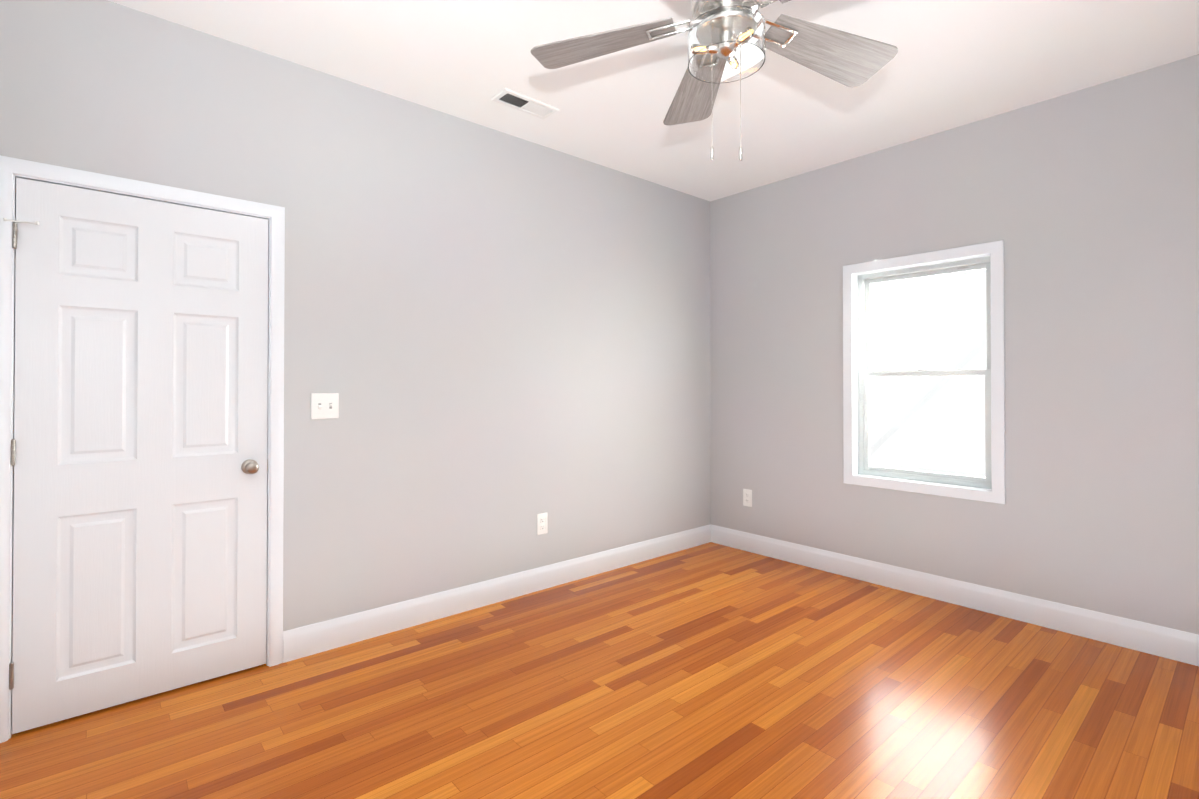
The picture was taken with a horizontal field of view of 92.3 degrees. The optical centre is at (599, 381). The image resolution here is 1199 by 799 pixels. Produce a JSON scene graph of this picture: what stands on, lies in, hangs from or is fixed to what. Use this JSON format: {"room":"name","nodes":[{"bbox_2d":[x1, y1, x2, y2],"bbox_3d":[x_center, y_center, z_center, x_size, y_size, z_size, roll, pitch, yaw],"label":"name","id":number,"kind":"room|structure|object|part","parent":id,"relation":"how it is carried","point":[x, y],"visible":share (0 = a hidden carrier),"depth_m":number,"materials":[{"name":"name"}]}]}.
{"room":"empty bedroom","nodes":[
{"label":"empty bedroom","id":0,"kind":"room"},
{"bbox_2d":[0,0,710,630],"bbox_3d":[-0.766,-0.097,3.387,4.620,2.800,0.150,0,-1,-41],"label":"wall","id":1,"kind":"structure","parent":0,"point":[496,340],"depth_m":3.11,"materials":[{"name":"paint"}]},
{"bbox_2d":[9,177,267,733],"bbox_3d":[-1.839,0.269,2.369,0.833,2.028,0.052,0,-1,-41],"label":"door","id":2,"kind":"structure","parent":1,"relation":"in","point":[140,438],"depth_m":2.33,"materials":[{"name":"white wood"}]},
{"bbox_3d":[-2.133,0.267,2.090,0.022,1.696,0.016,0,-1,-41],"label":"door hinges","id":3,"kind":"part","parent":2,"relation":"part of","materials":[{"name":"silver metal"}]},
{"bbox_2d":[4,218,39,224],"bbox_3d":[-2.107,-0.583,2.101,0.095,0.013,0.039,0,-1,-41],"label":"door stop","id":4,"kind":"object","parent":2,"relation":"attached to","point":[35,222],"visible":1,"depth_m":2.10,"materials":[{"name":"white metal"}]},
{"bbox_2d":[0,155,284,742],"bbox_3d":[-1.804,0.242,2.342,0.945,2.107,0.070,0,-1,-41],"label":"door casing","id":5,"kind":"structure","parent":1,"relation":"in","point":[10,167],"depth_m":2.35,"materials":[{"name":"white painted wood"}]},
{"bbox_3d":[-1.549,0.382,2.562,0.065,0.065,0.070,0,-1,-41],"label":"knob","id":6,"kind":"part","parent":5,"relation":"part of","materials":[{"name":"silver metal"}]},
{"bbox_2d":[311,393,338,418],"bbox_3d":[-1.325,0.119,2.787,0.125,0.124,0.020,0,-1,-41],"label":"light switch","id":7,"kind":"object","parent":1,"relation":"attached to","point":[324,405],"visible":1,"depth_m":2.79,"materials":[{"name":"white plastic"}]},
{"bbox_2d":[283,524,710,662],"bbox_3d":[-0.283,1.236,3.687,3.125,0.140,0.014,0,-1,-41],"label":"baseboard","id":8,"kind":"structure","parent":1,"relation":"attached to","point":[308,640],"depth_m":3.28,"materials":[{"name":"white wood"}]},
{"bbox_2d":[537,512,547,534],"bbox_3d":[-0.359,0.895,3.628,0.080,0.131,0.008,0,-1,-41],"label":"electrical outlet","id":9,"kind":"object","parent":1,"relation":"attached to","point":[542,523],"visible":1,"depth_m":3.62,"materials":[{"name":"white plastic"}]},
{"bbox_2d":[0,542,1198,798],"bbox_3d":[0.441,1.322,1.987,4.620,0.060,3.830,0,-1,-41],"label":"floor","id":10,"kind":"structure","parent":0,"point":[710,670],"depth_m":2.26,"materials":[{"name":"laminate"}]},
{"bbox_2d":[108,0,1198,200],"bbox_3d":[0.441,-1.558,2.010,4.620,0.100,3.830,0,-1,-41],"label":"ceiling","id":11,"kind":"structure","parent":0,"point":[951,64],"depth_m":2.75,"materials":[{"name":"paint"}]},
{"bbox_2d":[490,88,558,119],"bbox_3d":[-0.400,-1.494,3.114,0.345,0.009,0.150,0,-1,-41],"label":"ceiling vent","id":12,"kind":"object","parent":11,"relation":"in","point":[521,102],"visible":1,"depth_m":3.10,"materials":[{"name":"white metal"}]},
{"bbox_2d":[531,0,897,160],"bbox_3d":[0.460,-1.137,1.976,1.375,0.740,1.325,0,-1,-41],"label":"fan","id":13,"kind":"object","parent":11,"relation":"hanging from","point":[731,41],"visible":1,"depth_m":2.11,"materials":[{"name":"grey wood"}]},
{"bbox_3d":[0.017,-1.244,2.120,0.520,0.006,0.228,-5,9,15],"label":"blade","id":14,"kind":"part","parent":13,"relation":"part of","materials":[{"name":"grey wood"}]},
{"bbox_3d":[0.417,-1.241,2.445,0.228,0.006,0.520,-11,-5,-4],"label":"blade","id":15,"kind":"part","parent":13,"relation":"part of","materials":[{"name":"grey wood"}]},
{"bbox_3d":[0.441,-1.318,2.008,0.240,0.378,0.240,0,-1,-41],"label":"motor","id":16,"kind":"part","parent":13,"relation":"part of","materials":[{"name":"silver metal"}]},
{"bbox_3d":[0.441,-1.169,2.007,0.264,0.122,0.264,0,-1,-41],"label":"lamp shade","id":17,"kind":"part","parent":13,"relation":"part of","materials":[{"name":"clear glass"}]},
{"bbox_3d":[0.850,-1.243,2.165,0.520,0.006,0.228,6,-13,-21],"label":"blade","id":18,"kind":"part","parent":13,"relation":"part of","materials":[{"name":"grey wood"}]},
{"bbox_2d":[710,54,1198,634],"bbox_3d":[2.185,-0.097,3.414,0.170,2.800,3.680,0,-1,-41],"label":"wall","id":19,"kind":"structure","parent":0,"point":[1084,204],"depth_m":3.12,"materials":[{"name":"paint"}]},
{"bbox_2d":[743,489,751,506],"bbox_3d":[1.147,0.902,4.465,0.008,0.131,0.080,0,-1,-41],"label":"electrical outlet","id":20,"kind":"object","parent":19,"relation":"attached to","point":[747,497],"visible":1,"depth_m":4.46,"materials":[{"name":"white plastic"}]},
{"bbox_2d":[843,240,1004,503],"bbox_3d":[2.009,-0.050,3.599,0.173,1.466,0.916,0,-1,-41],"label":"window","id":21,"kind":"structure","parent":19,"relation":"in","point":[993,373],"depth_m":3.56,"materials":[{"name":"white"}]},
{"bbox_2d":[853,254,991,490],"bbox_3d":[1.985,-0.050,3.578,0.086,1.374,0.824,0,-1,-41],"label":"liner","id":22,"kind":"object","parent":21,"relation":"attached to","point":[855,386],"visible":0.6,"depth_m":3.87,"materials":[{"name":"white wood"}]},
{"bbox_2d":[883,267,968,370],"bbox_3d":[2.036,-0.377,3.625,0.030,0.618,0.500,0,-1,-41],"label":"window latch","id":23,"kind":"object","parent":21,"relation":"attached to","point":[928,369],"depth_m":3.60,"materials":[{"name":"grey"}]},
{"bbox_3d":[2.046,-0.050,3.631,0.036,1.232,0.682,0,-1,-41],"label":"glass","id":24,"kind":"part","parent":21,"relation":"part of","materials":[{"name":"clear glass"}]},
{"bbox_2d":[711,524,1198,665],"bbox_3d":[2.056,1.234,3.411,0.014,0.140,3.499,0,-1,-41],"label":"baseboard","id":25,"kind":"structure","parent":19,"relation":"attached to","point":[1144,637],"depth_m":3.24,"materials":[{"name":"white wood"}]},
{"label":"outside","id":26,"kind":"structure","parent":0,"visible":0},
{"bbox_2d":[862,269,991,489],"bbox_3d":[2.643,-0.191,4.131,0.001,5.000,6.000,0,-1,-41],"label":"sky","id":27,"kind":"structure","parent":26,"point":[882,338],"depth_m":4.32,"materials":[{"name":"white"}]}
]}

